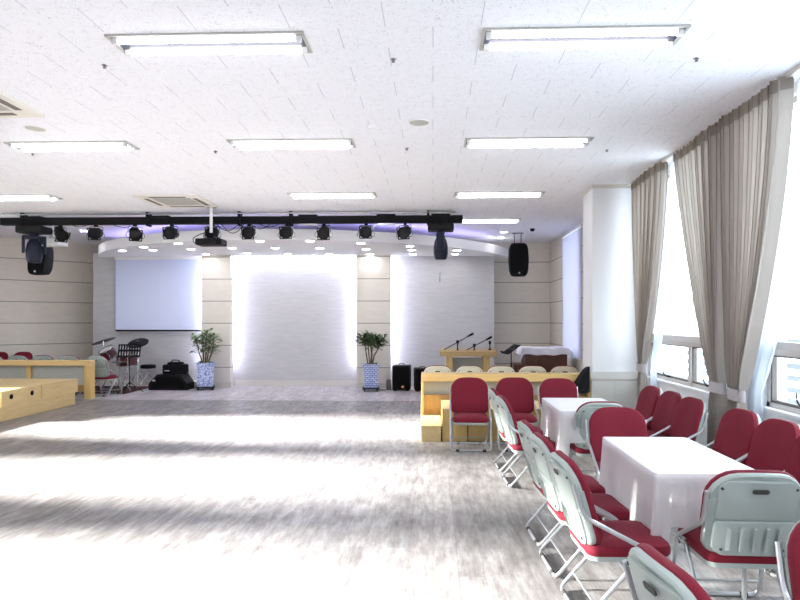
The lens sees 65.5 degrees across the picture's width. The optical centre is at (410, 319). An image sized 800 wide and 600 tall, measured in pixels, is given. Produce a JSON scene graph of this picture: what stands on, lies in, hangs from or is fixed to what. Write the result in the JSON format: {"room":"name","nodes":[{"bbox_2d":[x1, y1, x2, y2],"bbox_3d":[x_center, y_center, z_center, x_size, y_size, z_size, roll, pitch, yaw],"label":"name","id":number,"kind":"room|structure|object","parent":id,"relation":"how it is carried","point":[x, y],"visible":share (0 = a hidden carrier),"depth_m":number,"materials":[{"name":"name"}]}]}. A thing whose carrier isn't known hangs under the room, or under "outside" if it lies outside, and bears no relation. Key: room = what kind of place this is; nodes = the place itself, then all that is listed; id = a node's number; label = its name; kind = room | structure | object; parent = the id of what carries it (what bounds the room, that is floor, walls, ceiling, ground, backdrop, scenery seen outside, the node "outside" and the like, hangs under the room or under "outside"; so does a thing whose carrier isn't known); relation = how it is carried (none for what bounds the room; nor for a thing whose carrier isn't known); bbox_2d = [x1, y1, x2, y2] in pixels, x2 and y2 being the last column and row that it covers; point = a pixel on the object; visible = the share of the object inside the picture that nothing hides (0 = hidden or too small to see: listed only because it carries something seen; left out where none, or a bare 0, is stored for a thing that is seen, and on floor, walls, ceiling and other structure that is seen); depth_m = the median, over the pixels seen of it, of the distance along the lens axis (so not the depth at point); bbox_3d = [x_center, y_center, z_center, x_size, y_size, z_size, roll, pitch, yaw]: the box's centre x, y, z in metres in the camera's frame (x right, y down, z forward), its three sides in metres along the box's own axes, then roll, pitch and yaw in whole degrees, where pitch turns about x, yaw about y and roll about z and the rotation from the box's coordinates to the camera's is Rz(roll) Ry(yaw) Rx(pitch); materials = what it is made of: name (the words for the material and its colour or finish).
{"room":"event hall","nodes":[
{"label":"event hall","id":0,"kind":"room"},
{"bbox_2d":[0,237,98,359],"bbox_3d":[-8.467,-0.180,14.442,0.100,3.320,2.428,0,0,44],"label":"wall","id":1,"kind":"structure","parent":0,"point":[51,315],"depth_m":14.43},
{"bbox_2d":[202,255,232,386],"bbox_3d":[-4.287,0.030,13.735,0.660,2.900,0.170,0,0,2],"label":"column","id":2,"kind":"structure","parent":0,"point":[217,270],"depth_m":13.66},
{"bbox_2d":[93,253,493,385],"bbox_3d":[-2.688,-0.020,14.039,9.075,3.000,0.130,0,0,2],"label":"wall","id":3,"kind":"structure","parent":0,"point":[295,318],"depth_m":13.95,"materials":[{"name":"white paint"}]},
{"bbox_2d":[115,257,201,330],"bbox_3d":[-5.668,-0.583,14.009,2.000,1.675,0.120,0,0,2],"label":"projection screen","id":4,"kind":"object","parent":3,"relation":"attached to","point":[153,293],"visible":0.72,"depth_m":13.97,"materials":[{"name":"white fabric"}]},
{"bbox_2d":[95,380,413,387],"bbox_3d":[-2.705,1.420,13.772,9.060,0.120,0.405,0,0,2],"label":"baseboard","id":5,"kind":"structure","parent":3,"relation":"attached to","point":[238,382],"depth_m":13.95,"materials":[{"name":"grey"}]},
{"bbox_2d":[98,229,508,258],"bbox_3d":[-2.547,-1.515,12.858,9.698,0.190,3.721,0,0,2],"label":"ceiling","id":6,"kind":"structure","parent":0,"point":[342,242],"depth_m":12.18,"materials":[{"name":"white paint"}]},
{"bbox_2d":[357,255,390,382],"bbox_3d":[-0.814,0.030,13.612,0.730,2.900,0.170,0,0,2],"label":"column","id":7,"kind":"structure","parent":0,"point":[373,271],"depth_m":13.54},
{"bbox_2d":[0,385,783,599],"bbox_3d":[-3.230,1.540,6.293,12.900,0.120,17.950,0,0,2],"label":"floor","id":8,"kind":"structure","parent":0,"point":[100,499],"depth_m":4.88,"materials":[{"name":"grey wood"}]},
{"bbox_2d":[0,392,74,421],"bbox_3d":[-7.257,1.373,9.412,2.630,0.215,3.100,0,0,2],"label":"wooden step","id":9,"kind":"structure","parent":8,"relation":"on","point":[13,411],"depth_m":9.82,"materials":[{"name":"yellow wood"}]},
{"bbox_2d":[0,385,40,406],"bbox_3d":[-7.259,1.153,9.578,2.614,0.225,0.930,0,0,2],"label":"box","id":10,"kind":"object","parent":9,"relation":"on","point":[9,394],"visible":1,"depth_m":9.52,"materials":[{"name":"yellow wood"}]},
{"bbox_2d":[0,378,77,398],"bbox_3d":[-7.221,1.153,10.557,2.620,0.225,1.010,0,0,2],"label":"box","id":11,"kind":"object","parent":9,"relation":"on","point":[49,387],"visible":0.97,"depth_m":10.52,"materials":[{"name":"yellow wood"}]},
{"bbox_2d":[0,360,94,398],"bbox_3d":[-7.439,1.119,11.760,2.900,0.722,0.180,0,0,2],"label":"wooden desk","id":12,"kind":"object","parent":8,"relation":"on","point":[82,370],"visible":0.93,"depth_m":11.73,"materials":[{"name":"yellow wood"}]},
{"bbox_2d":[87,356,121,396],"bbox_3d":[-6.037,1.084,12.218,0.475,0.793,0.546,0,0,8],"label":"folding chair","id":13,"kind":"object","parent":8,"relation":"on","point":[102,367],"visible":0.78,"depth_m":12.03,"materials":[{"name":"grey plastic"}]},
{"bbox_2d":[75,386,147,393],"bbox_3d":[-6.509,1.474,13.163,1.600,0.012,1.350,0,0,2],"label":"rug","id":14,"kind":"object","parent":8,"relation":"on","point":[97,388],"visible":0.27,"depth_m":13.14,"materials":[{"name":"red carpet"}]},
{"bbox_2d":[98,345,119,389],"bbox_3d":[-6.416,0.993,13.169,0.395,0.938,0.420,0,0,2],"label":"tom drum","id":15,"kind":"object","parent":14,"relation":"on","point":[109,352],"visible":0.65,"depth_m":13.10,"materials":[{"name":"red"}]},
{"bbox_2d":[116,353,137,387],"bbox_3d":[-6.083,1.091,13.323,0.454,0.741,0.460,0,0,2],"label":"floor tom","id":16,"kind":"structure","parent":14,"relation":"on","point":[133,360],"depth_m":13.19,"materials":[{"name":"red"}]},
{"bbox_2d":[117,344,143,393],"bbox_3d":[-5.702,0.983,12.581,0.468,0.982,0.427,0,0,-4],"label":"music stand","id":17,"kind":"object","parent":8,"relation":"on","point":[137,350],"visible":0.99,"depth_m":12.62,"materials":[{"name":"black metal"}]},
{"bbox_2d":[148,373,193,389],"bbox_3d":[-5.123,1.315,13.308,0.820,0.330,0.442,0,0,2],"label":"floor monitor","id":18,"kind":"object","parent":8,"relation":"on","point":[162,381],"visible":0.98,"depth_m":13.11,"materials":[{"name":"black plastic"}]},
{"bbox_2d":[151,376,183,387],"bbox_3d":[-5.130,1.310,13.104,0.700,0.240,0.014,0,0,2],"label":"grille","id":19,"kind":"object","parent":18,"relation":"attached to","point":[158,381],"depth_m":13.10,"materials":[{"name":"black fabric"}]},
{"bbox_2d":[163,360,188,373],"bbox_3d":[-5.051,1.000,13.349,0.480,0.300,0.276,0,0,2],"label":"equipment bag","id":20,"kind":"object","parent":18,"relation":"on","point":[171,367],"visible":1,"depth_m":13.22,"materials":[{"name":"black fabric"}]},
{"bbox_2d":[187,328,223,389],"bbox_3d":[-4.386,0.823,13.297,0.727,1.314,0.642,0,0,9],"label":"potted plant","id":21,"kind":"object","parent":8,"relation":"on","point":[205,370],"visible":1,"depth_m":13.16,"materials":[{"name":"green plant"}]},
{"bbox_2d":[353,330,388,390],"bbox_3d":[-0.846,0.843,13.022,0.766,1.273,0.707,0,0,30],"label":"potted plant","id":22,"kind":"object","parent":8,"relation":"on","point":[370,369],"visible":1,"depth_m":12.88,"materials":[{"name":"green plant"}]},
{"bbox_2d":[392,363,410,390],"bbox_3d":[-0.197,1.197,13.113,0.370,0.567,0.364,0,0,5],"label":"floor speaker","id":23,"kind":"object","parent":8,"relation":"on","point":[401,374],"visible":1,"depth_m":12.95,"materials":[{"name":"black plastic"}]},
{"bbox_2d":[393,367,408,388],"bbox_3d":[-0.211,1.210,12.951,0.330,0.460,0.014,0,0,5],"label":"grille","id":24,"kind":"object","parent":23,"relation":"attached to","point":[400,374],"depth_m":12.94,"materials":[{"name":"black"}]},
{"bbox_2d":[414,366,425,391],"bbox_3d":[0.239,1.222,13.004,0.330,0.517,0.352,0,0,-6],"label":"floor speaker","id":25,"kind":"object","parent":8,"relation":"on","point":[417,370],"visible":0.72,"depth_m":12.82,"materials":[{"name":"black plastic"}]},
{"bbox_2d":[421,415,440,441],"bbox_3d":[0.257,1.383,7.971,0.250,0.195,0.850,0,0,2],"label":"wooden step","id":26,"kind":"structure","parent":8,"relation":"on","point":[430,424],"depth_m":7.55,"materials":[{"name":"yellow wood"}]},
{"bbox_2d":[441,400,466,441],"bbox_3d":[0.547,1.280,7.976,0.310,0.400,0.820,0,0,2],"label":"box","id":27,"kind":"object","parent":8,"relation":"on","point":[458,430],"visible":0.62,"depth_m":7.57,"materials":[{"name":"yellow wood"}]},
{"bbox_2d":[440,348,496,371],"bbox_3d":[1.016,1.002,11.171,1.000,0.955,0.560,0,0,2],"label":"lectern","id":28,"kind":"object","parent":8,"relation":"on","point":[452,363],"visible":0.36,"depth_m":11.00,"materials":[{"name":"beige wood"}]},
{"bbox_2d":[449,377,491,451],"bbox_3d":[0.687,1.084,7.233,0.475,0.793,0.546,0,0,3],"label":"folding chair","id":29,"kind":"object","parent":8,"relation":"on","point":[469,400],"visible":0.98,"depth_m":7.33,"materials":[{"name":"red fabric"}]},
{"bbox_2d":[467,401,540,441],"bbox_3d":[1.544,1.280,7.950,1.675,0.400,0.800,0,0,2],"label":"box","id":30,"kind":"object","parent":8,"relation":"on","point":[472,430],"visible":0.1,"depth_m":7.58,"materials":[{"name":"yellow wood"}]},
{"bbox_2d":[421,372,589,418],"bbox_3d":[1.282,1.104,8.530,2.280,0.752,0.240,0,0,2],"label":"wooden desk","id":31,"kind":"object","parent":8,"relation":"on","point":[434,385],"visible":0.4,"depth_m":8.46,"materials":[{"name":"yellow wood"}]},
{"bbox_2d":[574,366,589,392],"bbox_3d":[2.235,0.790,8.255,0.270,0.340,0.212,0,0,23],"label":"coat","id":32,"kind":"object","parent":31,"relation":"hanging from","point":[582,381],"visible":0.87,"depth_m":8.19,"materials":[{"name":"black fabric"}]},
{"bbox_2d":[488,388,542,470],"bbox_3d":[1.048,1.084,6.235,0.546,0.793,0.475,0,0,0],"label":"folding chair","id":33,"kind":"object","parent":8,"relation":"on","point":[492,393],"visible":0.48,"depth_m":6.12,"materials":[{"name":"plastic"}]},
{"bbox_2d":[494,377,539,451],"bbox_3d":[1.226,1.084,7.234,0.475,0.793,0.546,0,0,2],"label":"folding chair","id":34,"kind":"object","parent":8,"relation":"on","point":[519,392],"visible":0.58,"depth_m":7.36,"materials":[{"name":"red fabric"}]},
{"bbox_2d":[495,395,555,486],"bbox_3d":[1.048,1.084,5.664,0.546,0.793,0.475,0,0,-1],"label":"folding chair","id":35,"kind":"object","parent":8,"relation":"on","point":[506,413],"visible":0.61,"depth_m":5.48,"materials":[{"name":"grey plastic"}]},
{"bbox_2d":[510,354,566,371],"bbox_3d":[2.520,1.015,12.269,1.050,0.930,0.640,0,0,2],"label":"piano","id":36,"kind":"object","parent":8,"relation":"on","point":[548,362],"visible":0.41,"depth_m":11.97,"materials":[{"name":"brown wood"}]},
{"bbox_2d":[515,346,572,360],"bbox_3d":[2.610,0.665,12.260,1.010,0.275,0.720,0,0,2],"label":"cover","id":37,"kind":"object","parent":36,"relation":"on","point":[553,350],"visible":1,"depth_m":11.92,"materials":[{"name":"white fabric"}]},
{"bbox_2d":[537,378,577,453],"bbox_3d":[1.723,1.084,7.127,0.475,0.793,0.546,0,0,2],"label":"folding chair","id":38,"kind":"object","parent":8,"relation":"on","point":[551,387],"visible":0.22,"depth_m":7.28,"materials":[{"name":"red fabric"}]},
{"bbox_2d":[517,419,605,545],"bbox_3d":[1.007,1.084,4.234,0.546,0.793,0.475,0,0,-1],"label":"folding chair","id":39,"kind":"object","parent":8,"relation":"on","point":[525,429],"visible":0.45,"depth_m":4.15,"materials":[{"name":"grey plastic"}]},
{"bbox_2d":[529,432,629,577],"bbox_3d":[1.000,1.084,3.744,0.546,0.793,0.475,0,0,-1],"label":"folding chair","id":40,"kind":"object","parent":8,"relation":"on","point":[541,447],"visible":0.59,"depth_m":3.63,"materials":[{"name":"grey plastic"}]},
{"bbox_2d":[569,401,622,480],"bbox_3d":[1.626,1.084,5.493,0.475,0.793,0.546,0,0,1],"label":"folding chair","id":41,"kind":"object","parent":8,"relation":"on","point":[585,410],"visible":0.25,"depth_m":5.28,"materials":[{"name":"grey plastic"}]},
{"bbox_2d":[549,450,670,599],"bbox_3d":[1.006,1.084,3.214,0.546,0.793,0.475,0,0,-1],"label":"folding chair","id":42,"kind":"object","parent":8,"relation":"on","point":[611,540],"visible":0.83,"depth_m":3.05,"materials":[{"name":"grey plastic"}]},
{"bbox_2d":[585,407,647,481],"bbox_3d":[1.608,1.084,4.699,0.475,0.793,0.546,0,0,3],"label":"folding chair","id":43,"kind":"object","parent":8,"relation":"on","point":[605,421],"visible":0.36,"depth_m":4.85,"materials":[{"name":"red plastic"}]},
{"bbox_2d":[635,385,662,429],"bbox_3d":[2.303,1.084,6.465,0.546,0.793,0.475,0,0,-1],"label":"folding chair","id":44,"kind":"object","parent":8,"relation":"on","point":[648,397],"visible":0.28,"depth_m":6.42,"materials":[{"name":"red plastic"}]},
{"bbox_2d":[646,391,682,436],"bbox_3d":[2.306,1.084,5.985,0.546,0.793,0.475,0,0,-1],"label":"folding chair","id":45,"kind":"object","parent":8,"relation":"on","point":[666,403],"visible":0.25,"depth_m":5.99,"materials":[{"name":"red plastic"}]},
{"bbox_2d":[622,543,711,599],"bbox_3d":[0.953,1.084,1.840,0.546,0.793,0.475,0,0,-6],"label":"folding chair","id":46,"kind":"object","parent":8,"relation":"on","point":[650,575],"visible":1,"depth_m":1.79,"materials":[{"name":"grey plastic"}]},
{"bbox_2d":[649,397,708,442],"bbox_3d":[2.289,1.084,5.506,0.546,0.793,0.475,0,0,-2],"label":"folding chair","id":47,"kind":"object","parent":8,"relation":"on","point":[689,420],"visible":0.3,"depth_m":5.46,"materials":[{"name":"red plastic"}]},
{"bbox_2d":[705,408,760,464],"bbox_3d":[2.343,1.084,4.766,0.546,0.793,0.475,0,0,-4],"label":"folding chair","id":48,"kind":"object","parent":8,"relation":"on","point":[737,426],"visible":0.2,"depth_m":4.76,"materials":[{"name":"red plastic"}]},
{"bbox_2d":[672,470,799,599],"bbox_3d":[1.608,1.084,3.082,0.475,0.793,0.546,0,0,4],"label":"folding chair","id":49,"kind":"object","parent":8,"relation":"on","point":[743,513],"visible":0.91,"depth_m":2.89,"materials":[{"name":"grey plastic"}]},
{"bbox_2d":[741,569,746,599],"bbox_3d":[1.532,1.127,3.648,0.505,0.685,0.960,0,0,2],"label":"table leg","id":50,"kind":"object","parent":8,"relation":"on","point":[743,571],"visible":0.16,"depth_m":3.27,"materials":[{"name":"white paint"}]},
{"bbox_2d":[599,437,770,570],"bbox_3d":[1.525,1.019,3.650,0.615,0.482,1.064,0,0,2],"label":"tablecloth","id":51,"kind":"object","parent":50,"relation":"on","point":[661,481],"visible":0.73,"depth_m":3.37,"materials":[{"name":"white fabric"}]},
{"bbox_2d":[736,418,799,470],"bbox_3d":[2.345,1.084,4.266,0.546,0.793,0.475,0,0,-5],"label":"folding chair","id":52,"kind":"object","parent":8,"relation":"on","point":[772,441],"visible":0.22,"depth_m":4.29,"materials":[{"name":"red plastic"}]},
{"bbox_2d":[764,436,799,577],"bbox_3d":[2.317,1.084,3.777,0.546,0.793,0.475,0,0,-5],"label":"folding chair","id":53,"kind":"object","parent":8,"relation":"on","point":[793,463],"visible":0.15,"depth_m":3.94,"materials":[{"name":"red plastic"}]},
{"bbox_2d":[775,521,799,599],"bbox_3d":[1.513,1.084,1.971,0.475,0.793,0.546,0,0,5],"label":"folding chair","id":54,"kind":"object","parent":8,"relation":"on","point":[788,564],"visible":1,"depth_m":2.16,"materials":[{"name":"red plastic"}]},
{"bbox_3d":[1.590,1.127,5.767,0.550,0.685,0.880,0,0,2],"label":"folding table","id":55,"kind":"object","parent":8,"relation":"on","visible":0},
{"bbox_2d":[540,398,606,455],"bbox_3d":[1.589,1.019,5.775,0.651,0.482,0.991,0,0,2],"label":"tablecloth","id":56,"kind":"object","parent":55,"relation":"on","point":[557,414],"visible":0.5,"depth_m":5.53,"materials":[{"name":"white fabric"}]},
{"bbox_2d":[0,0,799,244],"bbox_3d":[-3.230,-1.915,6.293,12.900,0.150,17.950,0,0,2],"label":"ceiling","id":57,"kind":"structure","parent":0,"point":[641,105],"depth_m":5.26,"materials":[{"name":"white paint"}]},
{"bbox_2d":[0,90,44,117],"bbox_3d":[-3.762,-1.824,5.106,0.950,0.032,0.950,0,0,2],"label":"air conditioner","id":58,"kind":"object","parent":57,"relation":"attached to","point":[10,107],"visible":1,"depth_m":5.37,"materials":[{"name":"white plastic"}]},
{"bbox_2d":[0,195,62,200],"bbox_3d":[-5.925,-1.819,9.295,1.290,0.042,0.300,0,0,2],"label":"fluorescent light","id":59,"kind":"object","parent":57,"relation":"attached to","point":[2,197],"visible":1,"depth_m":9.28,"materials":[{"name":"grey plastic"}]},
{"bbox_2d":[27,226,53,274],"bbox_3d":[-7.130,-1.349,11.998,0.360,0.983,0.410,0,0,2],"label":"loudspeaker","id":60,"kind":"object","parent":57,"relation":"hanging from","point":[45,267],"visible":0.48,"depth_m":11.85,"materials":[{"name":"black plastic"}]},
{"bbox_2d":[28,246,44,272],"bbox_3d":[-7.136,-1.197,11.839,0.335,0.610,0.075,0,0,2],"label":"grille","id":61,"kind":"object","parent":60,"relation":"attached to","point":[32,268],"depth_m":11.81,"materials":[{"name":"black metal"}]},
{"bbox_2d":[39,226,67,246],"bbox_3d":[-6.459,-1.585,11.173,0.420,0.510,0.345,0,0,2],"label":"projector","id":62,"kind":"object","parent":57,"relation":"hanging from","point":[51,242],"visible":0.4,"depth_m":11.11,"materials":[{"name":"white paint"}]},
{"bbox_2d":[3,141,139,151],"bbox_3d":[-3.561,-1.819,6.550,1.290,0.042,0.300,0,0,2],"label":"fluorescent light","id":63,"kind":"object","parent":57,"relation":"attached to","point":[35,146],"visible":1,"depth_m":6.47,"materials":[{"name":"grey"}]},
{"bbox_2d":[132,194,218,207],"bbox_3d":[-3.585,-1.824,9.553,0.950,0.032,0.950,0,0,2],"label":"air conditioner","id":64,"kind":"object","parent":57,"relation":"attached to","point":[160,200],"visible":1,"depth_m":9.48,"materials":[{"name":"white plastic"}]},
{"bbox_2d":[152,198,201,204],"bbox_3d":[-3.585,-1.829,9.553,0.600,0.022,0.600,0,0,2],"label":"grille","id":65,"kind":"object","parent":64,"relation":"attached to","point":[162,201],"depth_m":9.55,"materials":[{"name":"grey"}]},
{"bbox_2d":[104,31,311,56],"bbox_3d":[-1.325,-1.819,4.129,1.290,0.042,0.300,0,0,2],"label":"fluorescent light","id":66,"kind":"object","parent":57,"relation":"attached to","point":[260,42],"visible":1,"depth_m":4.14,"materials":[{"name":"grey"}]},
{"bbox_2d":[119,39,304,46],"bbox_3d":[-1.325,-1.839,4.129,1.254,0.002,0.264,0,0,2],"label":"fluorescent tube","id":67,"kind":"object","parent":66,"relation":"on","point":[236,44],"depth_m":4.15,"materials":[{"name":"grey glass"}]},
{"bbox_2d":[193,207,226,246],"bbox_3d":[-3.292,-1.522,10.090,0.522,0.635,0.325,0,0,2],"label":"projector","id":68,"kind":"object","parent":57,"relation":"hanging from","point":[210,240],"visible":0.96,"depth_m":10.05,"materials":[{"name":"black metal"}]},
{"bbox_2d":[0,210,462,232],"bbox_3d":[-3.102,-1.655,10.605,7.950,0.371,0.162,0,0,2],"label":"lighting truss","id":69,"kind":"object","parent":57,"relation":"hanging from","point":[304,218],"visible":1,"depth_m":10.56,"materials":[{"name":"black metal"}]},
{"bbox_2d":[15,225,52,263],"bbox_3d":[-6.505,-1.309,10.737,0.464,0.653,0.342,0,0,2],"label":"light","id":70,"kind":"object","parent":69,"relation":"hanging from","point":[34,252],"visible":0.99,"depth_m":10.64,"materials":[{"name":"black metal"}]},
{"bbox_2d":[52,225,70,242],"bbox_3d":[-6.021,-1.488,10.697,0.312,0.294,0.283,0,0,2],"label":"stage light","id":71,"kind":"object","parent":69,"relation":"hanging from","point":[61,235],"visible":1,"depth_m":10.68,"materials":[{"name":"black metal"}]},
{"bbox_2d":[86,225,104,239],"bbox_3d":[-5.411,-1.499,10.697,0.303,0.272,0.282,0,0,2],"label":"stage light","id":72,"kind":"object","parent":69,"relation":"hanging from","point":[92,233],"visible":1,"depth_m":10.62,"materials":[{"name":"black metal"}]},
{"bbox_2d":[126,224,144,241],"bbox_3d":[-4.712,-1.491,10.651,0.288,0.289,0.312,0,0,2],"label":"stage light","id":73,"kind":"object","parent":69,"relation":"hanging from","point":[135,234],"visible":1,"depth_m":10.62,"materials":[{"name":"black metal"}]},
{"bbox_2d":[162,224,178,239],"bbox_3d":[-4.099,-1.502,10.653,0.304,0.266,0.271,0,0,2],"label":"stage light","id":74,"kind":"object","parent":69,"relation":"hanging from","point":[169,232],"visible":1,"depth_m":10.57,"materials":[{"name":"black metal"}]},
{"bbox_2d":[240,224,257,238],"bbox_3d":[-2.757,-1.499,10.609,0.306,0.272,0.268,0,0,2],"label":"stage light","id":75,"kind":"object","parent":69,"relation":"hanging from","point":[248,232],"visible":1,"depth_m":10.52,"materials":[{"name":"black metal"}]},
{"bbox_2d":[315,223,332,239],"bbox_3d":[-1.476,-1.493,10.556,0.305,0.285,0.288,0,0,2],"label":"stage light","id":76,"kind":"object","parent":69,"relation":"hanging from","point":[323,233],"visible":1,"depth_m":10.49,"materials":[{"name":"black metal"}]},
{"bbox_2d":[357,223,374,238],"bbox_3d":[-0.760,-1.500,10.536,0.305,0.269,0.270,0,0,2],"label":"stage light","id":77,"kind":"object","parent":69,"relation":"hanging from","point":[365,232],"visible":1,"depth_m":10.45,"materials":[{"name":"black metal"}]},
{"bbox_2d":[396,223,412,239],"bbox_3d":[-0.110,-1.494,10.498,0.290,0.282,0.307,0,0,2],"label":"stage light","id":78,"kind":"object","parent":69,"relation":"hanging from","point":[404,232],"visible":1,"depth_m":10.44,"materials":[{"name":"black metal"}]},
{"bbox_2d":[428,223,453,259],"bbox_3d":[0.501,-1.327,10.489,0.437,0.615,0.351,0,0,2],"label":"light","id":79,"kind":"object","parent":69,"relation":"hanging from","point":[440,244],"visible":1,"depth_m":10.33,"materials":[{"name":"black metal"}]},
{"bbox_2d":[226,138,355,149],"bbox_3d":[-1.232,-1.819,6.468,1.290,0.042,0.300,0,0,2],"label":"fluorescent light","id":80,"kind":"object","parent":57,"relation":"attached to","point":[324,143],"visible":1,"depth_m":6.39,"materials":[{"name":"grey"}]},
{"bbox_2d":[287,192,377,198],"bbox_3d":[-1.148,-1.819,9.126,1.290,0.042,0.300,0,0,2],"label":"fluorescent light","id":81,"kind":"object","parent":57,"relation":"attached to","point":[373,195],"visible":1,"depth_m":9.04,"materials":[{"name":"grey"}]},
{"bbox_2d":[463,219,520,222],"bbox_3d":[1.366,-1.819,11.459,1.290,0.042,0.300,0,0,2],"label":"fluorescent light","id":82,"kind":"object","parent":57,"relation":"attached to","point":[464,220],"visible":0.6,"depth_m":11.37,"materials":[{"name":"grey plastic"}]},
{"bbox_2d":[454,191,544,197],"bbox_3d":[1.281,-1.819,9.060,1.290,0.042,0.300,0,0,2],"label":"fluorescent light","id":83,"kind":"object","parent":57,"relation":"attached to","point":[538,194],"visible":1,"depth_m":8.97,"materials":[{"name":"grey"}]},
{"bbox_2d":[508,233,528,276],"bbox_3d":[2.255,-1.374,13.117,0.420,0.933,0.413,0,0,2],"label":"loudspeaker","id":84,"kind":"object","parent":57,"relation":"hanging from","point":[518,255],"visible":1,"depth_m":12.95,"materials":[{"name":"black plastic"}]},
{"bbox_2d":[510,244,527,274],"bbox_3d":[2.249,-1.267,12.958,0.391,0.647,0.079,0,0,2],"label":"grille","id":85,"kind":"object","parent":84,"relation":"attached to","point":[518,252],"depth_m":12.95,"materials":[{"name":"black"}]},
{"bbox_2d":[464,137,593,148],"bbox_3d":[1.197,-1.819,6.412,1.290,0.042,0.300,0,0,2],"label":"fluorescent light","id":86,"kind":"object","parent":57,"relation":"attached to","point":[505,142],"visible":1,"depth_m":6.33,"materials":[{"name":"grey"}]},
{"bbox_2d":[479,24,690,51],"bbox_3d":[1.104,-1.819,4.043,1.290,0.042,0.300,0,0,2],"label":"fluorescent light","id":87,"kind":"object","parent":57,"relation":"attached to","point":[622,36],"visible":1,"depth_m":4.03,"materials":[{"name":"grey"}]},
{"bbox_2d":[484,35,676,41],"bbox_3d":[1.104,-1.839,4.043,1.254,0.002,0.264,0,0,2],"label":"fluorescent tube","id":88,"kind":"object","parent":87,"relation":"on","point":[613,38],"depth_m":4.08,"materials":[{"name":"grey glass"}]},
{"bbox_2d":[627,64,799,186],"bbox_3d":[2.879,-1.823,5.862,0.080,0.035,5.120,0,0,2],"label":"rail","id":89,"kind":"object","parent":57,"relation":"attached to","point":[795,72],"visible":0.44,"depth_m":5.76,"materials":[{"name":"beige metal"}]},
{"bbox_2d":[631,161,667,400],"bbox_3d":[2.914,-0.200,7.672,0.143,3.240,1.181,0,0,2],"label":"curtain","id":90,"kind":"object","parent":89,"relation":"hanging from","point":[648,191],"visible":0.89,"depth_m":7.61,"materials":[{"name":"beige fabric"}]},
{"bbox_2d":[650,162,678,386],"bbox_3d":[2.994,-0.205,7.364,0.085,3.170,0.970,0,0,2],"label":"sheer curtain","id":91,"kind":"object","parent":89,"relation":"hanging from","point":[673,205],"visible":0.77,"depth_m":7.27,"materials":[{"name":"white fabric"}]},
{"bbox_2d":[673,122,726,448],"bbox_3d":[2.852,-0.200,6.230,0.136,3.240,1.169,0,0,1],"label":"curtain","id":92,"kind":"object","parent":89,"relation":"hanging from","point":[697,165],"visible":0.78,"depth_m":5.94,"materials":[{"name":"beige fabric"}]},
{"bbox_2d":[719,76,793,412],"bbox_3d":[2.801,-0.200,5.137,0.122,3.240,1.049,0,0,2],"label":"curtain","id":93,"kind":"object","parent":89,"relation":"hanging from","point":[755,137],"visible":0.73,"depth_m":5.13,"materials":[{"name":"beige fabric"}]},
{"bbox_2d":[748,79,799,421],"bbox_3d":[2.906,-0.205,4.863,0.085,3.170,1.125,0,0,2],"label":"sheer curtain","id":94,"kind":"object","parent":89,"relation":"hanging from","point":[789,236],"visible":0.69,"depth_m":4.87,"materials":[{"name":"white fabric"}]},
{"bbox_2d":[489,243,549,365],"bbox_3d":[-2.916,-0.180,15.162,12.900,3.320,0.200,0,0,2],"label":"wall","id":95,"kind":"structure","parent":0,"point":[521,304],"depth_m":14.86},
{"bbox_2d":[550,221,582,372],"bbox_3d":[3.217,-0.180,11.919,0.012,3.320,5.850,0,0,2],"label":"wall panels","id":96,"kind":"object","parent":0,"point":[556,246],"visible":0.29,"depth_m":13.94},
{"bbox_2d":[561,224,582,360],"bbox_3d":[3.212,-0.517,12.454,0.050,2.554,1.720,0,0,2],"label":"roller blind","id":97,"kind":"object","parent":96,"relation":"attached to","point":[572,243],"visible":0.9,"depth_m":12.27,"materials":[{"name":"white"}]},
{"bbox_2d":[583,188,637,371],"bbox_3d":[2.795,-0.180,8.722,0.630,3.320,0.530,0,0,2],"label":"pillar","id":98,"kind":"structure","parent":0,"point":[609,330],"depth_m":8.46,"materials":[{"name":"white paint"}]},
{"bbox_2d":[581,184,630,196],"bbox_3d":[2.785,-1.815,8.722,0.650,0.050,0.570,0,0,2],"label":"trim","id":99,"kind":"structure","parent":98,"relation":"attached to","point":[590,187],"depth_m":8.44,"materials":[{"name":"grey"}]},
{"bbox_2d":[581,368,637,408],"bbox_3d":[2.783,1.090,8.720,0.655,0.780,0.575,0,0,2],"label":"wainscoting","id":100,"kind":"structure","parent":98,"relation":"attached to","point":[625,390],"depth_m":8.44,"materials":[{"name":"white wood"}]},
{"bbox_2d":[564,80,799,445],"bbox_3d":[3.127,-0.180,6.068,0.220,3.320,17.950,0,0,2],"label":"wall","id":101,"kind":"structure","parent":0,"point":[783,331],"depth_m":5.32,"materials":[{"name":"white paint"}]},
{"bbox_2d":[649,174,708,390],"bbox_3d":[3.118,-0.510,7.034,0.125,2.500,2.320,0,0,2],"label":"window","id":102,"kind":"structure","parent":101,"relation":"in","point":[693,343],"depth_m":6.89,"materials":[{"name":"beige metal"}]},
{"bbox_2d":[647,376,799,420],"bbox_3d":[3.039,0.750,5.571,0.120,0.030,5.450,0,0,2],"label":"sill","id":103,"kind":"structure","parent":101,"relation":"attached to","point":[791,415],"depth_m":6.31,"materials":[{"name":"white paint"}]},
{"bbox_2d":[767,96,799,413],"bbox_3d":[3.014,-0.510,4.106,0.125,2.500,2.420,0,0,2],"label":"window","id":104,"kind":"structure","parent":101,"relation":"in","point":[791,350],"depth_m":5.11,"materials":[{"name":"beige metal"}]},
{"label":"outside","id":105,"kind":"structure","parent":0,"visible":0},
{"bbox_3d":[4.737,1.655,6.337,2.980,0.150,19.000,0,0,2],"label":"balcony","id":106,"kind":"object","parent":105,"visible":0},
{"bbox_2d":[663,332,799,403],"bbox_3d":[4.219,0.850,8.456,0.065,1.460,5.800,0,0,2],"label":"railing","id":107,"kind":"object","parent":106,"relation":"on","point":[789,365],"visible":0.02,"depth_m":9.35,"materials":[{"name":"white metal"}]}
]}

